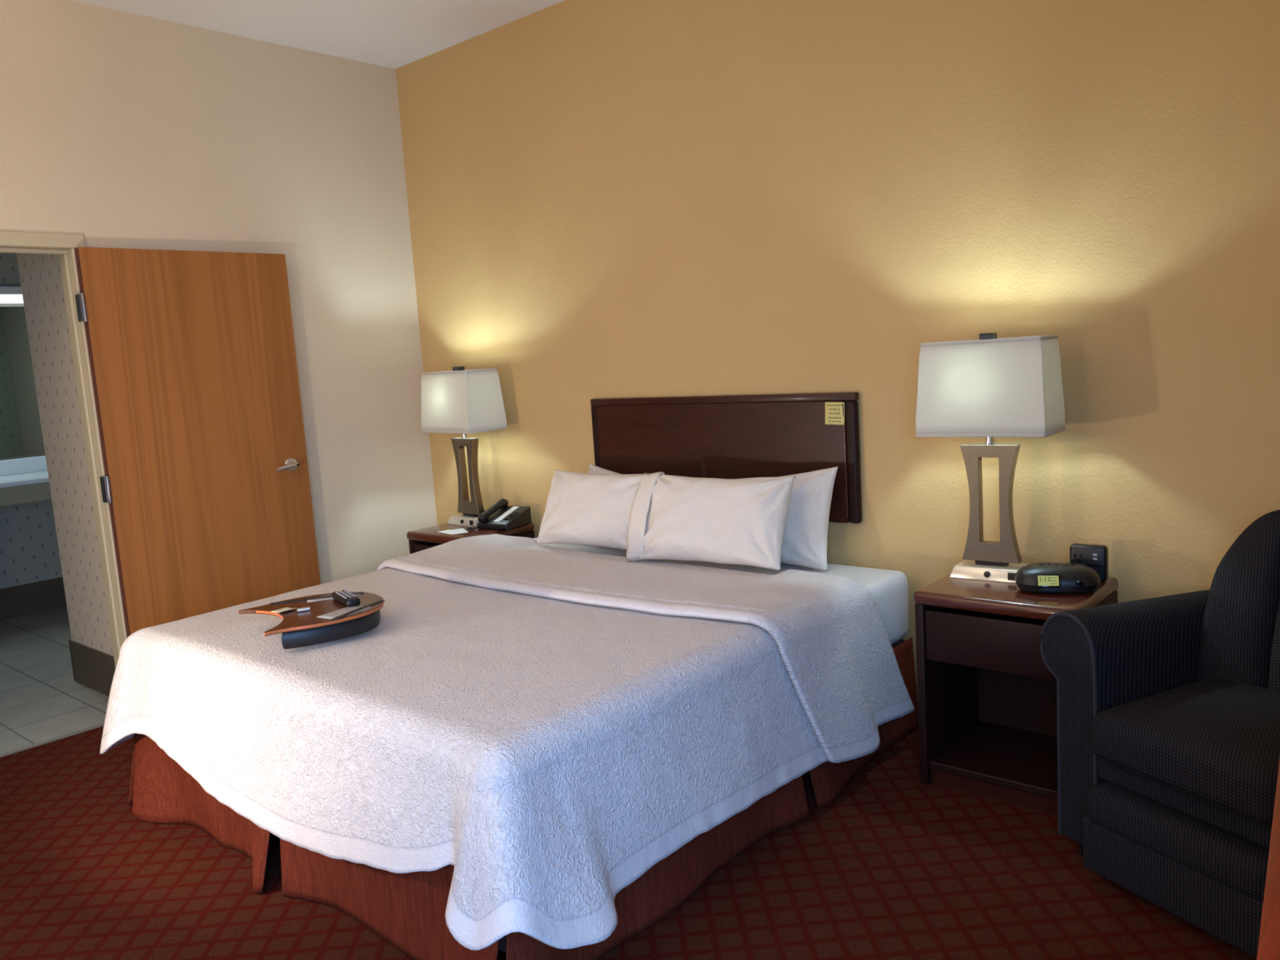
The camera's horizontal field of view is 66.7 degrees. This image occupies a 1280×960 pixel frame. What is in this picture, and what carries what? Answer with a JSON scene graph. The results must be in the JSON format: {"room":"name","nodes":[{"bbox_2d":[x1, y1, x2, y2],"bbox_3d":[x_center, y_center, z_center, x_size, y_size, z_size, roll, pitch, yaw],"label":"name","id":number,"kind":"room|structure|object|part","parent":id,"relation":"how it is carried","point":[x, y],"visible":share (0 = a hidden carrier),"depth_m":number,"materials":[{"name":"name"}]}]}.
{"room":"hotel room","nodes":[
{"label":"hotel room","id":0,"kind":"room"},
{"bbox_2d":[0,253,62,588],"bbox_3d":[-4.644,-0.245,5.792,0.080,2.500,2.800,3,10,41],"label":"wall","id":1,"kind":"structure","parent":0,"point":[29,553],"depth_m":6.43,"materials":[{"name":"paper"}]},
{"bbox_2d":[0,286,23,303],"bbox_3d":[-4.320,-1.139,5.980,0.099,0.100,1.550,3,10,41],"label":"vanity light","id":2,"kind":"object","parent":1,"relation":"attached to","point":[8,295],"visible":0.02,"depth_m":6.24,"materials":[{"name":"white plastic"}]},
{"bbox_2d":[0,294,23,303],"bbox_3d":[-4.318,-1.115,5.982,0.087,0.052,1.510,3,10,41],"label":"diffuser","id":3,"kind":"object","parent":2,"relation":"attached to","point":[4,299],"depth_m":6.25,"materials":[{"name":"white plastic"}]},
{"bbox_2d":[0,306,44,459],"bbox_3d":[-4.354,-0.580,6.039,0.011,0.978,1.840,3,10,41],"label":"mirror","id":4,"kind":"object","parent":1,"relation":"attached to","point":[20,428],"visible":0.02,"depth_m":6.36,"materials":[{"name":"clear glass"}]},
{"bbox_3d":[-4.323,-0.102,6.101,0.011,0.013,1.840,3,10,41],"label":"clip rail","id":5,"kind":"part","parent":4,"relation":"part of","materials":[{"name":"silver metal"}]},
{"bbox_2d":[0,455,47,475],"bbox_3d":[-4.332,-0.036,6.088,0.019,0.100,1.990,3,10,41],"label":"backsplash","id":6,"kind":"structure","parent":1,"relation":"attached to","point":[37,464],"depth_m":6.39,"materials":[{"name":"white stone"}]},
{"bbox_2d":[0,455,51,506],"bbox_3d":[-4.109,0.044,5.907,0.600,0.240,1.990,3,10,41],"label":"countertop","id":7,"kind":"structure","parent":1,"relation":"attached to","point":[22,480],"depth_m":5.98,"materials":[{"name":"beige stone"}]},
{"bbox_2d":[0,577,66,621],"bbox_3d":[-4.536,0.892,5.909,0.012,0.205,2.800,3,10,41],"label":"baseboard","id":8,"kind":"structure","parent":1,"relation":"attached to","point":[18,601],"depth_m":6.46,"materials":[{"name":"brown tile"}]},
{"bbox_2d":[16,253,113,656],"bbox_3d":[-2.618,-0.215,4.557,0.740,2.500,0.095,3,10,41],"label":"wall","id":9,"kind":"structure","parent":0,"point":[40,274],"depth_m":4.59,"materials":[{"name":"paper"}]},
{"bbox_2d":[68,640,115,696],"bbox_3d":[-2.534,0.914,4.726,0.752,0.210,0.166,3,10,41],"label":"baseboard","id":10,"kind":"structure","parent":9,"relation":"attached to","point":[94,668],"depth_m":4.73,"materials":[{"name":"brown tile"}]},
{"bbox_2d":[0,0,437,584],"bbox_3d":[-2.806,-0.365,3.665,0.130,3.048,4.750,3,10,41],"label":"wall","id":11,"kind":"structure","parent":0,"point":[119,129],"depth_m":4.70,"materials":[{"name":"beige paint"}]},
{"bbox_2d":[0,231,126,668],"bbox_3d":[-2.635,0.076,3.886,0.156,2.097,0.974,3,10,41],"label":"trim","id":12,"kind":"structure","parent":11,"relation":"attached to","point":[64,245],"depth_m":4.15,"materials":[{"name":"beige paint"}]},
{"bbox_2d":[74,246,320,638],"bbox_3d":[-1.950,-0.020,4.462,0.110,2.028,0.938,3,10,42],"label":"door","id":13,"kind":"structure","parent":11,"relation":"in","point":[192,353],"depth_m":4.40,"materials":[{"name":"brown wood"}]},
{"bbox_3d":[-1.697,-0.064,4.677,0.027,0.031,0.105,3,10,42],"label":"lever","id":14,"kind":"part","parent":13,"relation":"part of","materials":[{"name":"silver metal"}]},
{"bbox_3d":[-1.685,-0.075,4.728,0.050,0.066,0.066,3,10,42],"label":"handle","id":15,"kind":"part","parent":13,"relation":"part of","materials":[{"name":"silver metal"}]},
{"bbox_2d":[71,0,564,68],"bbox_3d":[-0.962,-1.829,1.854,5.180,0.080,4.850,3,10,41],"label":"ceiling","id":16,"kind":"structure","parent":0,"point":[389,33],"depth_m":4.44,"materials":[{"name":"white paint"}]},
{"bbox_2d":[0,606,1256,959],"bbox_3d":[-1.807,1.211,3.087,7.850,0.050,4.750,3,10,41],"label":"floor","id":17,"kind":"structure","parent":0,"point":[898,866],"depth_m":2.71,"materials":[{"name":"carpet"}]},
{"bbox_2d":[0,722,104,757],"bbox_3d":[-2.552,1.117,4.006,0.025,0.016,0.880,3,10,41],"label":"trim","id":18,"kind":"structure","parent":17,"relation":"on","point":[65,735],"depth_m":4.09,"materials":[{"name":"silver metal"}]},
{"bbox_2d":[406,522,534,554],"bbox_3d":[-0.832,0.557,4.926,0.467,0.650,0.455,3,10,41],"label":"nightstand","id":19,"kind":"object","parent":17,"relation":"on","point":[420,540],"visible":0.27,"depth_m":4.81,"materials":[{"name":"brown wood"}]},
{"bbox_3d":[-0.991,0.569,5.071,0.030,0.608,0.438,3,10,41],"label":"panel","id":20,"kind":"part","parent":19,"relation":"part of","materials":[{"name":"brown wood"}]},
{"bbox_3d":[-0.849,0.378,4.897,0.391,0.163,0.409,3,10,41],"label":"drawer","id":21,"kind":"part","parent":19,"relation":"part of","materials":[{"name":"brown wood"}]},
{"bbox_2d":[437,528,467,534],"bbox_3d":[-0.919,0.254,4.762,0.128,0.002,0.156,-6,8,-21],"label":"paper card","id":22,"kind":"object","parent":19,"relation":"on","point":[461,530],"visible":1,"depth_m":4.76,"materials":[{"name":"white paper"}]},
{"bbox_2d":[421,366,506,527],"bbox_3d":[-0.886,-0.173,4.929,0.412,0.800,0.239,3,10,44],"label":"table lamp","id":23,"kind":"object","parent":19,"relation":"on","point":[460,400],"visible":0.98,"depth_m":4.83,"materials":[{"name":"white fabric"}]},
{"bbox_3d":[-0.910,-0.544,4.880,0.380,0.011,0.197,3,10,44],"label":"shade trim","id":24,"kind":"part","parent":23,"relation":"part of","materials":[{"name":"white fabric"}]},
{"bbox_3d":[-0.900,-0.399,4.899,0.411,0.302,0.237,3,10,44],"label":"lamp shade","id":25,"kind":"part","parent":23,"relation":"part of","materials":[{"name":"white fabric"}]},
{"bbox_3d":[-0.891,-0.254,4.918,0.412,0.011,0.239,3,10,44],"label":"shade trim","id":26,"kind":"part","parent":23,"relation":"part of","materials":[{"name":"white fabric"}]},
{"bbox_2d":[469,520,473,525],"bbox_3d":[-0.845,0.215,4.874,0.028,0.025,0.006,3,10,44],"label":"outlet","id":27,"kind":"object","parent":23,"relation":"attached to","point":[471,522],"depth_m":4.87,"materials":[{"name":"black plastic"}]},
{"bbox_2d":[466,498,531,530],"bbox_3d":[-0.699,0.171,4.809,0.208,0.127,0.257,1,9,32],"label":"telephone","id":28,"kind":"object","parent":19,"relation":"on","point":[500,516],"visible":1,"depth_m":4.79,"materials":[{"name":"black plastic"}]},
{"bbox_3d":[-0.815,0.235,4.773,0.073,0.016,0.023,-7,8,-26],"label":"coiled cord","id":29,"kind":"part","parent":28,"relation":"part of","materials":[{"name":"black plastic"}]},
{"bbox_3d":[-0.666,0.585,4.791,0.030,0.608,0.438,3,10,41],"label":"panel","id":30,"kind":"part","parent":19,"relation":"part of","materials":[{"name":"brown wood"}]},
{"bbox_2d":[128,537,918,959],"bbox_3d":[-0.383,0.740,3.475,2.033,0.598,2.127,3,10,41],"label":"bed","id":31,"kind":"object","parent":17,"relation":"on","point":[407,910],"visible":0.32,"depth_m":2.73,"materials":[{"name":"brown fabric"}]},
{"bbox_3d":[-1.129,0.829,4.146,0.030,0.341,2.060,3,10,41],"label":"skirt panel","id":32,"kind":"part","parent":31,"relation":"part of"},
{"bbox_3d":[-1.410,0.986,3.067,0.950,0.341,0.102,3,10,41],"label":"skirt panel","id":33,"kind":"part","parent":31,"relation":"part of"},
{"bbox_3d":[-0.676,1.021,2.434,0.972,0.341,0.095,3,10,42],"label":"skirt panel","id":34,"kind":"part","parent":31,"relation":"part of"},
{"bbox_2d":[99,533,915,950],"bbox_3d":[-0.514,0.662,3.353,2.233,0.580,1.956,2,9,38],"label":"comforter","id":35,"kind":"object","parent":31,"relation":"on","point":[548,726],"visible":0.96,"depth_m":2.68,"materials":[{"name":"white fabric"}]},
{"bbox_2d":[238,591,385,648],"bbox_3d":[-1.033,0.440,3.123,0.412,0.083,0.406,-8,9,-33],"label":"desk","id":36,"kind":"object","parent":35,"relation":"on","point":[300,626],"visible":0.98,"depth_m":3.02,"materials":[{"name":"red wood"}]},
{"bbox_2d":[271,607,297,613],"bbox_3d":[-1.138,0.414,3.105,0.062,0.007,0.058,3,10,41],"label":"paper slip","id":37,"kind":"object","parent":36,"relation":"on","point":[285,608],"visible":1,"depth_m":3.11,"materials":[{"name":"white paper"}]},
{"bbox_2d":[281,609,380,648],"bbox_3d":[-0.984,0.448,3.131,0.288,0.058,0.396,-6,8,-15],"label":"cushion","id":38,"kind":"object","parent":36,"relation":"on","point":[300,628],"depth_m":2.97,"materials":[{"name":"black fabric"}]},
{"bbox_2d":[306,591,360,602],"bbox_3d":[-1.027,0.392,3.258,0.170,0.001,0.055,-6,8,-19],"label":"brochure","id":39,"kind":"object","parent":36,"relation":"on","point":[325,598],"visible":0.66,"depth_m":3.23,"materials":[{"name":"grey paper"}]},
{"bbox_2d":[316,604,372,618],"bbox_3d":[-0.924,0.413,3.042,0.085,0.001,0.150,1,9,32],"label":"brochure","id":40,"kind":"object","parent":36,"relation":"on","point":[339,612],"visible":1,"depth_m":3.04,"materials":[{"name":"grey paper"}]},
{"bbox_2d":[331,590,360,607],"bbox_3d":[-0.957,0.385,3.169,0.052,0.026,0.170,-8,9,-33],"label":"remote control","id":41,"kind":"object","parent":36,"relation":"on","point":[345,597],"visible":1,"depth_m":3.13,"materials":[{"name":"black plastic"}]},
{"bbox_2d":[536,469,644,550],"bbox_3d":[-0.181,0.125,4.174,0.604,0.312,0.225,2,9,35],"label":"pillow","id":42,"kind":"object","parent":35,"relation":"on","point":[591,509],"visible":0.74,"depth_m":4.12,"materials":[{"name":"white fabric"}]},
{"bbox_2d":[626,471,795,570],"bbox_3d":[0.261,0.151,3.728,0.673,0.339,0.234,1,9,33],"label":"pillow","id":43,"kind":"object","parent":35,"relation":"on","point":[739,521],"visible":1,"depth_m":3.65,"materials":[{"name":"white fabric"}]},
{"bbox_2d":[587,462,621,474],"bbox_3d":[-0.067,0.115,4.359,0.501,0.361,0.165,3,10,40],"label":"pillow","id":44,"kind":"object","parent":31,"relation":"on","point":[593,468],"visible":0.06,"depth_m":4.46,"materials":[{"name":"white fabric"}]},
{"bbox_3d":[0.093,0.958,2.539,0.054,0.341,1.246,3,10,41],"label":"skirt panel","id":45,"kind":"part","parent":31,"relation":"part of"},
{"bbox_3d":[-0.375,0.567,3.497,1.935,0.263,2.025,3,10,41],"label":"mattress","id":46,"kind":"part","parent":31,"relation":"part of","materials":[{"name":"white fabric"}]},
{"bbox_2d":[780,466,838,571],"bbox_3d":[0.419,0.130,3.920,0.820,0.385,0.182,3,10,43],"label":"pillow","id":47,"kind":"object","parent":31,"relation":"on","point":[805,536],"visible":0.26,"depth_m":3.67,"materials":[{"name":"white fabric"}]},
{"bbox_3d":[0.781,0.813,3.320,0.060,0.341,0.805,3,10,41],"label":"skirt panel","id":48,"kind":"part","parent":31,"relation":"part of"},
{"bbox_2d":[912,573,1118,813],"bbox_3d":[1.223,0.654,3.152,0.500,0.650,0.455,3,10,41],"label":"nightstand","id":49,"kind":"object","parent":17,"relation":"on","point":[987,695],"visible":0.62,"depth_m":3.12,"materials":[{"name":"brown wood"}]},
{"bbox_3d":[1.052,0.666,3.308,0.030,0.608,0.438,3,10,41],"label":"panel","id":50,"kind":"part","parent":49,"relation":"part of","materials":[{"name":"brown wood"}]},
{"bbox_2d":[915,332,1065,583],"bbox_3d":[1.144,-0.076,3.175,0.412,0.800,0.239,2,9,38],"label":"table lamp","id":51,"kind":"object","parent":49,"relation":"on","point":[989,386],"visible":0.95,"depth_m":3.10,"materials":[{"name":"white fabric"}]},
{"bbox_3d":[1.133,0.308,3.172,0.021,0.021,0.008,2,9,38],"label":"switch knob","id":52,"kind":"part","parent":51,"relation":"part of","materials":[{"name":"black plastic"}]},
{"bbox_3d":[1.120,-0.448,3.127,0.380,0.011,0.197,2,9,38],"label":"shade trim","id":53,"kind":"part","parent":51,"relation":"part of","materials":[{"name":"white fabric"}]},
{"bbox_3d":[1.129,-0.303,3.146,0.411,0.302,0.237,2,9,38],"label":"lamp shade","id":54,"kind":"part","parent":51,"relation":"part of","materials":[{"name":"white fabric"}]},
{"bbox_3d":[1.139,-0.158,3.164,0.412,0.011,0.239,2,9,38],"label":"shade trim","id":55,"kind":"part","parent":51,"relation":"part of","materials":[{"name":"white fabric"}]},
{"bbox_2d":[1007,572,1015,580],"bbox_3d":[1.196,0.311,3.123,0.028,0.025,0.006,2,9,38],"label":"outlet","id":56,"kind":"object","parent":51,"relation":"attached to","point":[1011,575],"depth_m":3.12,"materials":[{"name":"black plastic"}]},
{"bbox_3d":[1.207,0.476,3.124,0.424,0.163,0.409,3,10,41],"label":"drawer","id":57,"kind":"part","parent":49,"relation":"part of","materials":[{"name":"brown wood"}]},
{"bbox_2d":[928,720,1057,799],"bbox_3d":[1.240,0.909,3.185,0.432,0.025,0.415,3,10,41],"label":"shelf","id":58,"kind":"object","parent":49,"relation":"attached to","point":[1006,755],"depth_m":3.17,"materials":[{"name":"brown wood"}]},
{"bbox_3d":[1.362,0.622,3.311,0.432,0.556,0.012,3,10,41],"label":"panel","id":59,"kind":"part","parent":49,"relation":"part of","materials":[{"name":"brown wood"}]},
{"bbox_2d":[1014,562,1100,594],"bbox_3d":[1.287,0.299,2.999,0.244,0.080,0.148,-1,8,17],"label":"alarm clock","id":60,"kind":"object","parent":49,"relation":"on","point":[1049,578],"visible":1,"depth_m":2.95,"materials":[{"name":"black plastic"}]},
{"bbox_2d":[1069,543,1108,582],"bbox_3d":[1.428,0.262,3.092,0.110,0.115,0.044,2,9,37],"label":"block","id":61,"kind":"object","parent":49,"relation":"on","point":[1095,557],"visible":0.85,"depth_m":3.06,"materials":[{"name":"black plastic"}]},
{"bbox_3d":[1.402,0.683,3.007,0.030,0.608,0.438,3,10,41],"label":"panel","id":62,"kind":"part","parent":49,"relation":"part of","materials":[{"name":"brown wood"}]},
{"bbox_2d":[1040,509,1279,957],"bbox_3d":[1.568,0.576,2.445,0.736,0.943,0.892,-7,8,-25],"label":"armchair","id":63,"kind":"object","parent":17,"relation":"on","point":[1168,707],"visible":0.94,"depth_m":2.48,"materials":[{"name":"black fabric"}]},
{"bbox_3d":[1.440,0.643,2.784,0.610,0.644,0.187,-7,8,-25],"label":"arm","id":64,"kind":"part","parent":63,"relation":"part of","materials":[{"name":"grey fabric"}]},
{"bbox_3d":[1.309,0.967,2.358,0.100,0.143,0.486,-7,8,-25],"label":"footrest panel","id":65,"kind":"part","parent":63,"relation":"part of","materials":[{"name":"grey fabric"}]},
{"bbox_3d":[1.548,0.744,2.452,0.522,0.075,0.504,-7,8,-25],"label":"seat rail","id":66,"kind":"part","parent":63,"relation":"part of","materials":[{"name":"grey fabric"}]},
{"bbox_2d":[1091,677,1279,826],"bbox_3d":[1.494,0.644,2.417,0.525,0.148,0.486,-7,8,-25],"label":"seat cushion","id":67,"kind":"object","parent":63,"relation":"on","point":[1213,741],"depth_m":2.36,"materials":[{"name":"grey fabric"}]},
{"bbox_2d":[1256,757,1279,959],"bbox_3d":[1.147,0.860,1.211,0.617,0.750,1.357,2,9,35],"label":"desk","id":68,"kind":"object","parent":17,"relation":"on","point":[1268,944],"visible":1,"depth_m":1.18,"materials":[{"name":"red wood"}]},
{"bbox_2d":[395,0,1279,697],"bbox_3d":[0.683,-0.610,3.828,5.180,3.048,0.100,3,10,41],"label":"wall","id":69,"kind":"structure","parent":0,"point":[606,198],"depth_m":3.54,"materials":[{"name":"beige paint"}]},
{"bbox_2d":[590,391,862,524],"bbox_3d":[0.312,-0.106,4.149,1.378,0.504,0.038,3,10,41],"label":"headboard","id":70,"kind":"object","parent":69,"relation":"attached to","point":[726,437],"visible":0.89,"depth_m":4.05,"materials":[{"name":"brown wood"}]},
{"bbox_3d":[-0.194,-0.116,4.592,0.032,0.474,0.032,3,10,41],"label":"rail","id":71,"kind":"part","parent":70,"relation":"part of","materials":[{"name":"brown wood"}]},
{"bbox_3d":[0.299,-0.341,4.120,1.378,0.030,0.033,3,10,41],"label":"rail","id":72,"kind":"part","parent":70,"relation":"part of","materials":[{"name":"brown wood"}]},
{"bbox_2d":[825,402,844,425],"bbox_3d":[0.746,-0.255,3.724,0.084,0.086,0.004,5,11,40],"label":"paper note","id":73,"kind":"object","parent":70,"relation":"attached to","point":[833,411],"visible":1,"depth_m":3.72,"materials":[{"name":"yellow paper"}]},
{"bbox_3d":[0.788,-0.072,3.727,0.009,0.444,0.009,3,10,41],"label":"bead molding","id":74,"kind":"part","parent":70,"relation":"part of","materials":[{"name":"brown wood"}]},
{"bbox_3d":[0.817,-0.068,3.716,0.046,0.474,0.038,3,10,41],"label":"rail","id":75,"kind":"part","parent":70,"relation":"part of","materials":[{"name":"brown wood"}]}
]}

